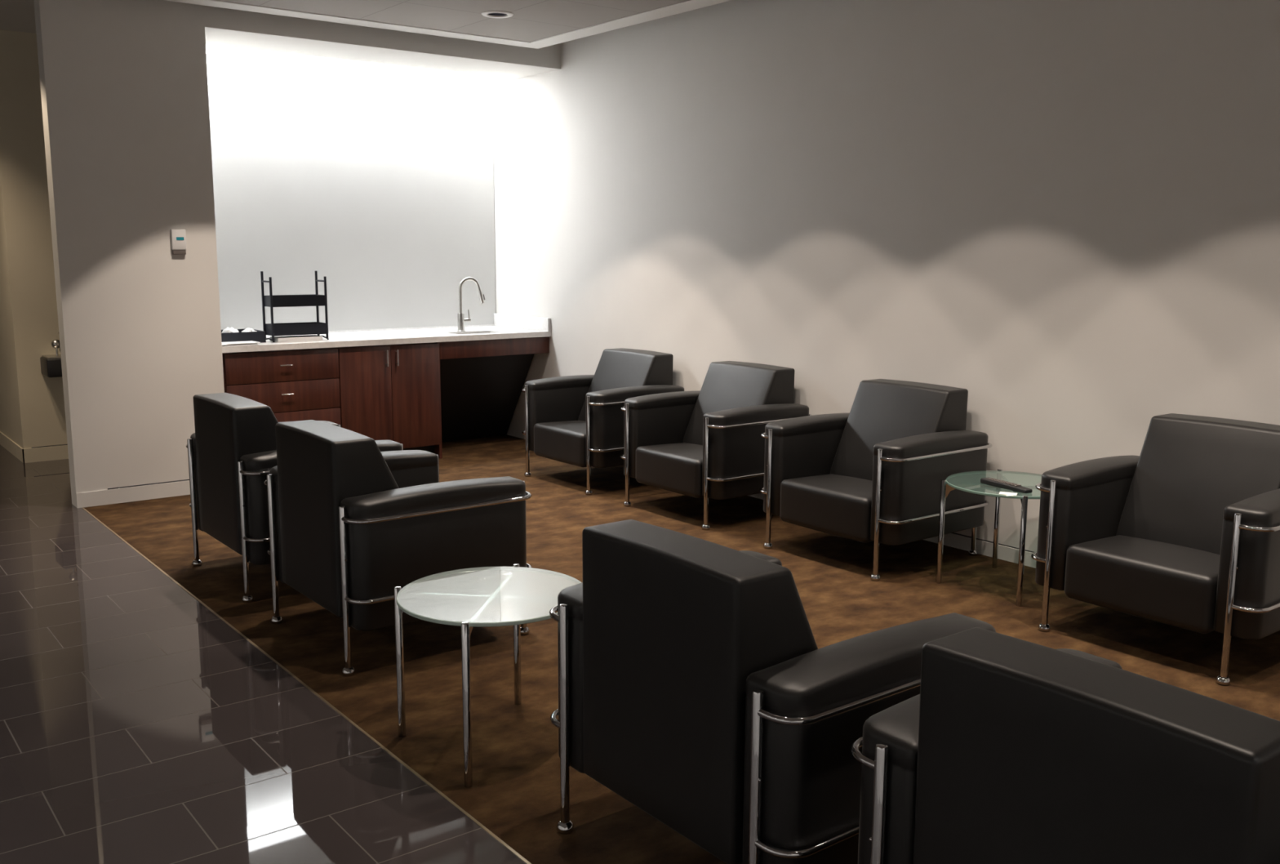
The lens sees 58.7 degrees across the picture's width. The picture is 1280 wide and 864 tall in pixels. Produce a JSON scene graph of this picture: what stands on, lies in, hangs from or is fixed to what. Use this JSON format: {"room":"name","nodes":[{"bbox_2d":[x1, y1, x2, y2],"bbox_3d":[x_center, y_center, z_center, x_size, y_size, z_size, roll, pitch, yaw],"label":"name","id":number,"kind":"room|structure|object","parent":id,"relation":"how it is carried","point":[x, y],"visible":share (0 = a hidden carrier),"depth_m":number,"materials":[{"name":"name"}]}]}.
{"room":"waiting room","nodes":[
{"label":"waiting room","id":0,"kind":"room"},
{"bbox_2d":[0,216,19,445],"bbox_3d":[-5.334,-1.572,9.127,0.150,3.100,3.550,-7,11,-37],"label":"wall","id":1,"kind":"structure","parent":0,"point":[8,415],"depth_m":8.01,"materials":[{"name":"paint"}]},
{"bbox_2d":[0,431,24,462],"bbox_3d":[-5.356,-0.073,9.255,0.008,0.098,3.708,-7,11,-37],"label":"baseboard","id":2,"kind":"structure","parent":1,"relation":"attached to","point":[11,446],"depth_m":8.14,"materials":[{"name":"paint"}]},
{"bbox_2d":[0,0,35,33],"bbox_3d":[-6.274,-2.603,7.127,5.042,0.040,5.270,-7,11,-37],"label":"ceiling","id":3,"kind":"structure","parent":0,"point":[19,15],"depth_m":6.97,"materials":[{"name":"paint"}]},
{"bbox_2d":[0,29,67,448],"bbox_3d":[-3.354,-1.434,8.326,2.300,3.100,0.150,-7,11,-37],"label":"wall","id":4,"kind":"structure","parent":0,"point":[24,207],"depth_m":7.66,"materials":[{"name":"paint"}]},
{"bbox_2d":[22,444,68,462],"bbox_3d":[-3.317,0.058,8.500,2.308,0.098,0.008,-7,11,-37],"label":"baseboard","id":5,"kind":"structure","parent":4,"relation":"attached to","point":[54,452],"depth_m":7.88,"materials":[{"name":"paint"}]},
{"bbox_2d":[31,444,67,448],"bbox_3d":[-4.049,0.092,7.939,0.350,0.006,0.002,-7,11,-37],"label":"baseboard","id":6,"kind":"structure","parent":4,"relation":"attached to","point":[60,444],"depth_m":7.90,"materials":[{"name":"grey"}]},
{"bbox_2d":[40,338,62,377],"bbox_3d":[-3.884,-0.544,7.811,0.385,0.300,0.240,-7,11,-37],"label":"wall fixture","id":7,"kind":"object","parent":4,"relation":"attached to","point":[51,364],"visible":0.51,"depth_m":7.66,"materials":[{"name":"black"}]},
{"bbox_2d":[33,0,224,507],"bbox_3d":[-2.893,-1.146,6.540,0.858,3.100,0.141,-7,11,-37],"label":"wall","id":8,"kind":"structure","parent":0,"point":[124,83],"depth_m":6.47,"materials":[{"name":"paint"}]},
{"bbox_2d":[170,229,186,254],"bbox_3d":[-2.679,-1.104,6.613,0.080,0.144,0.028,-7,11,-37],"label":"thermostat","id":9,"kind":"object","parent":8,"relation":"attached to","point":[178,237],"visible":1,"depth_m":6.60,"materials":[{"name":"white plastic"}]},
{"bbox_2d":[0,444,526,863],"bbox_3d":[-2.645,0.830,4.170,6.600,0.050,15.200,-7,11,-37],"label":"floor","id":10,"kind":"structure","parent":0,"point":[138,726],"depth_m":3.44,"materials":[{"name":"tile"}]},
{"bbox_2d":[82,507,531,863],"bbox_3d":[-0.191,1.064,2.652,0.008,0.012,9.774,-7,11,-37],"label":"trim","id":11,"kind":"structure","parent":10,"relation":"on","point":[415,772],"depth_m":3.58,"materials":[{"name":"gold metal"}]},
{"bbox_2d":[204,5,560,84],"bbox_3d":[-1.822,-2.696,7.644,2.458,0.377,0.950,-7,11,-37],"label":"ceiling","id":12,"kind":"structure","parent":0,"point":[224,27],"depth_m":7.32,"materials":[{"name":"paint"}]},
{"bbox_2d":[205,44,512,84],"bbox_3d":[-1.997,-2.543,7.896,2.400,0.006,0.347,-7,11,-37],"label":"recessed light","id":13,"kind":"object","parent":12,"relation":"in","point":[211,49],"visible":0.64,"depth_m":7.86,"materials":[{"name":"white"}]},
{"bbox_2d":[165,0,730,48],"bbox_3d":[-0.639,-1.693,1.913,7.130,0.034,9.470,-7,11,-37],"label":"ceiling","id":14,"kind":"structure","parent":0,"point":[531,20],"depth_m":6.66,"materials":[{"name":"paint"}]},
{"bbox_2d":[481,10,513,17],"bbox_3d":[-0.832,-2.490,6.635,0.188,0.116,0.188,-7,11,-37],"label":"recessed light","id":15,"kind":"object","parent":14,"relation":"in","point":[493,14],"visible":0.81,"depth_m":6.67,"materials":[{"name":"white"}]},
{"bbox_2d":[492,93,496,312],"bbox_3d":[-2.195,-1.416,8.248,2.558,3.100,0.120,-7,11,-37],"label":"wall","id":16,"kind":"structure","parent":0,"point":[492,93],"depth_m":8.93,"materials":[{"name":"paint"}]},
{"bbox_2d":[206,53,495,330],"bbox_3d":[-2.113,-1.654,8.191,2.442,1.858,0.008,-7,11,-37],"label":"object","id":17,"kind":"structure","parent":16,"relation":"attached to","point":[379,184],"depth_m":8.21,"materials":[{"name":"paint"}]},
{"bbox_2d":[83,434,1279,863],"bbox_3d":[0.787,0.864,4.065,3.290,0.050,10.845,-7,11,-37],"label":"floor","id":18,"kind":"structure","parent":0,"point":[514,793],"depth_m":4.42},
{"bbox_2d":[222,346,341,426],"bbox_3d":[-2.530,-0.161,7.596,0.805,0.825,0.812,-7,11,-37],"label":"base cabinet","id":19,"kind":"object","parent":18,"relation":"on","point":[301,384],"visible":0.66,"depth_m":7.32,"materials":[{"name":"brown wood"}]},
{"bbox_2d":[222,325,551,352],"bbox_3d":[-1.874,-0.665,8.027,2.453,0.038,0.791,-7,11,-37],"label":"countertop","id":20,"kind":"structure","parent":19,"relation":"on","point":[346,339],"depth_m":7.93,"materials":[{"name":"white stone"}]},
{"bbox_2d":[222,340,260,346],"bbox_3d":[-2.539,-0.553,7.136,0.280,0.016,0.187,-7,11,-37],"label":"pile","id":21,"kind":"object","parent":20,"relation":"on","point":[251,342],"visible":0.77,"depth_m":7.11,"materials":[{"name":"white paper"}]},
{"bbox_2d":[221,328,266,342],"bbox_3d":[-2.650,-0.615,7.342,0.370,0.072,0.300,-7,11,-37],"label":"serving tray","id":22,"kind":"object","parent":20,"relation":"on","point":[259,335],"visible":0.49,"depth_m":7.26,"materials":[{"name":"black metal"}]},
{"bbox_2d":[221,327,239,333],"bbox_3d":[-2.645,-0.631,7.344,0.110,0.092,0.150,-7,11,-37],"label":"packet","id":23,"kind":"object","parent":22,"relation":"in","point":[227,329],"visible":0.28,"depth_m":7.31,"materials":[{"name":"white paper"}]},
{"bbox_2d":[241,328,257,332],"bbox_3d":[-2.536,-0.635,7.400,0.103,0.081,0.134,-7,11,-37],"label":"packet","id":24,"kind":"object","parent":22,"relation":"in","point":[246,330],"visible":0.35,"depth_m":7.37,"materials":[{"name":"white paper"}]},
{"bbox_2d":[260,271,328,342],"bbox_3d":[-2.268,-0.828,7.483,0.381,0.451,0.179,-7,11,-37],"label":"rack","id":25,"kind":"object","parent":20,"relation":"on","point":[272,300],"visible":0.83,"depth_m":7.43,"materials":[{"name":"black metal"}]},
{"bbox_2d":[263,293,324,306],"bbox_3d":[-2.268,-0.863,7.477,0.357,0.070,0.154,-7,11,-37],"label":"basket","id":26,"kind":"object","parent":25,"relation":"on","point":[313,300],"depth_m":7.41,"materials":[{"name":"black metal"}]},
{"bbox_2d":[265,321,326,336],"bbox_3d":[-2.268,-0.680,7.506,0.357,0.072,0.154,-7,11,-37],"label":"basket","id":27,"kind":"object","parent":25,"relation":"on","point":[272,329],"depth_m":7.44,"materials":[{"name":"black metal"}]},
{"bbox_2d":[269,334,322,342],"bbox_3d":[-2.271,-0.619,7.524,0.300,0.026,0.155,-7,11,-37],"label":"paper stack","id":28,"kind":"object","parent":20,"relation":"on","point":[303,337],"visible":0.86,"depth_m":7.47,"materials":[{"name":"white paper"}]},
{"bbox_2d":[328,324,494,332],"bbox_3d":[-2.121,-0.739,8.320,2.427,0.012,0.013,-7,11,-37],"label":"back splash","id":29,"kind":"object","parent":20,"relation":"on","point":[441,326],"visible":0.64,"depth_m":8.59,"materials":[{"name":"white stone"}]},
{"bbox_2d":[457,276,484,331],"bbox_3d":[-1.245,-0.941,8.389,0.211,0.398,0.060,-2,9,-15],"label":"faucet","id":30,"kind":"object","parent":20,"relation":"on","point":[461,319],"visible":1,"depth_m":8.37,"materials":[{"name":"metal"}]},
{"bbox_2d":[493,312,551,331],"bbox_3d":[-0.911,-0.845,8.747,0.025,0.098,0.790,-7,11,-37],"label":"side splash","id":31,"kind":"object","parent":20,"relation":"on","point":[539,323],"visible":1,"depth_m":8.71,"materials":[{"name":"white stone"}]},
{"bbox_2d":[186,392,403,603],"bbox_3d":[-1.572,0.232,5.199,0.760,0.816,0.902,-7,11,-37],"label":"armchair","id":32,"kind":"object","parent":18,"relation":"on","point":[232,449],"visible":0.48,"depth_m":4.82,"materials":[{"name":"black leather"}]},
{"bbox_2d":[337,342,442,458],"bbox_3d":[-1.916,-0.233,8.062,0.738,0.825,0.812,-7,11,-37],"label":"base cabinet","id":33,"kind":"object","parent":18,"relation":"on","point":[388,392],"visible":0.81,"depth_m":7.77,"materials":[{"name":"brown wood"}]},
{"bbox_2d":[263,419,532,675],"bbox_3d":[-0.942,0.365,4.389,0.760,0.816,0.902,-7,11,-37],"label":"armchair","id":34,"kind":"object","parent":18,"relation":"on","point":[351,522],"visible":0.98,"depth_m":4.05,"materials":[{"name":"black leather"}]},
{"bbox_2d":[393,563,582,787],"bbox_3d":[-0.435,0.701,3.397,0.558,0.472,0.558,-7,11,-37],"label":"side table","id":35,"kind":"object","parent":18,"relation":"on","point":[402,598],"visible":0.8,"depth_m":3.39,"materials":[{"name":"clear glass"}]},
{"bbox_2d":[439,336,549,442],"bbox_3d":[-1.230,-0.302,8.516,0.906,0.825,0.633,-7,11,-37],"label":"base cabinet","id":36,"kind":"object","parent":18,"relation":"on","point":[482,381],"visible":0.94,"depth_m":8.55,"materials":[{"name":"brown wood"}]},
{"bbox_2d":[521,347,684,494],"bbox_3d":[-0.237,-0.102,7.321,0.760,0.816,0.902,-7,11,-37],"label":"armchair","id":37,"kind":"object","parent":18,"relation":"on","point":[578,420],"visible":0.73,"depth_m":7.22,"materials":[{"name":"black leather"}]},
{"bbox_2d":[620,360,812,529],"bbox_3d":[0.423,0.037,6.473,0.760,0.816,0.902,-7,11,-37],"label":"armchair","id":38,"kind":"object","parent":18,"relation":"on","point":[706,442],"visible":0.83,"depth_m":6.34,"materials":[{"name":"black leather"}]},
{"bbox_2d":[549,519,995,863],"bbox_3d":[0.306,0.627,2.787,0.760,0.816,0.902,-7,11,-37],"label":"armchair","id":39,"kind":"object","parent":18,"relation":"on","point":[696,686],"visible":0.9,"depth_m":2.42,"materials":[{"name":"black leather"}]},
{"bbox_2d":[759,378,992,581],"bbox_3d":[1.135,0.187,5.559,0.760,0.816,0.902,-7,11,-37],"label":"armchair","id":40,"kind":"object","parent":18,"relation":"on","point":[874,471],"visible":0.97,"depth_m":5.41,"materials":[{"name":"black leather"}]},
{"bbox_2d":[936,468,1042,606],"bbox_3d":[1.627,0.450,5.021,0.558,0.472,0.558,-7,11,-37],"label":"side table","id":41,"kind":"object","parent":18,"relation":"on","point":[945,486],"visible":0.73,"depth_m":5.02,"materials":[{"name":"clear glass"}]},
{"bbox_2d":[980,477,1032,493],"bbox_3d":[1.569,0.227,4.876,0.054,0.024,0.256,-5,10,-28],"label":"remote control","id":42,"kind":"object","parent":41,"relation":"on","point":[990,481],"visible":1,"depth_m":4.86,"materials":[{"name":"black plastic"}]},
{"bbox_2d":[999,491,1017,495],"bbox_3d":[1.539,0.257,4.759,0.070,0.001,0.050,4,10,22],"label":"card","id":43,"kind":"object","parent":41,"relation":"on","point":[1000,492],"visible":1,"depth_m":4.75,"materials":[{"name":"white paper"}]},
{"bbox_2d":[850,626,1279,863],"bbox_3d":[0.923,0.758,1.994,0.760,0.816,0.902,-7,11,-37],"label":"armchair","id":44,"kind":"object","parent":18,"relation":"on","point":[1009,749],"visible":1,"depth_m":1.76,"materials":[{"name":"black leather"}]},
{"bbox_2d":[1031,413,1279,685],"bbox_3d":[2.082,0.387,4.343,0.760,0.816,0.902,-7,11,-37],"label":"armchair","id":45,"kind":"object","parent":18,"relation":"on","point":[1184,532],"visible":1,"depth_m":4.30,"materials":[{"name":"black leather"}]},
{"bbox_2d":[492,0,1279,551],"bbox_3d":[2.113,-0.861,4.910,0.150,3.100,10.995,-7,11,-37],"label":"wall","id":46,"kind":"structure","parent":0,"point":[1064,215],"depth_m":5.61,"materials":[{"name":"paint"}]},
{"bbox_2d":[748,493,1035,568],"bbox_3d":[2.348,0.708,4.712,0.008,0.068,9.995,-7,11,-37],"label":"baseboard","id":47,"kind":"structure","parent":46,"relation":"attached to","point":[984,548],"depth_m":5.57,"materials":[{"name":"paint"}]},
{"bbox_2d":[951,532,1034,552],"bbox_3d":[2.365,0.674,4.688,0.002,0.006,9.945,-7,11,-37],"label":"trim","id":48,"kind":"structure","parent":46,"relation":"attached to","point":[952,532],"depth_m":5.53,"materials":[{"name":"grey"}]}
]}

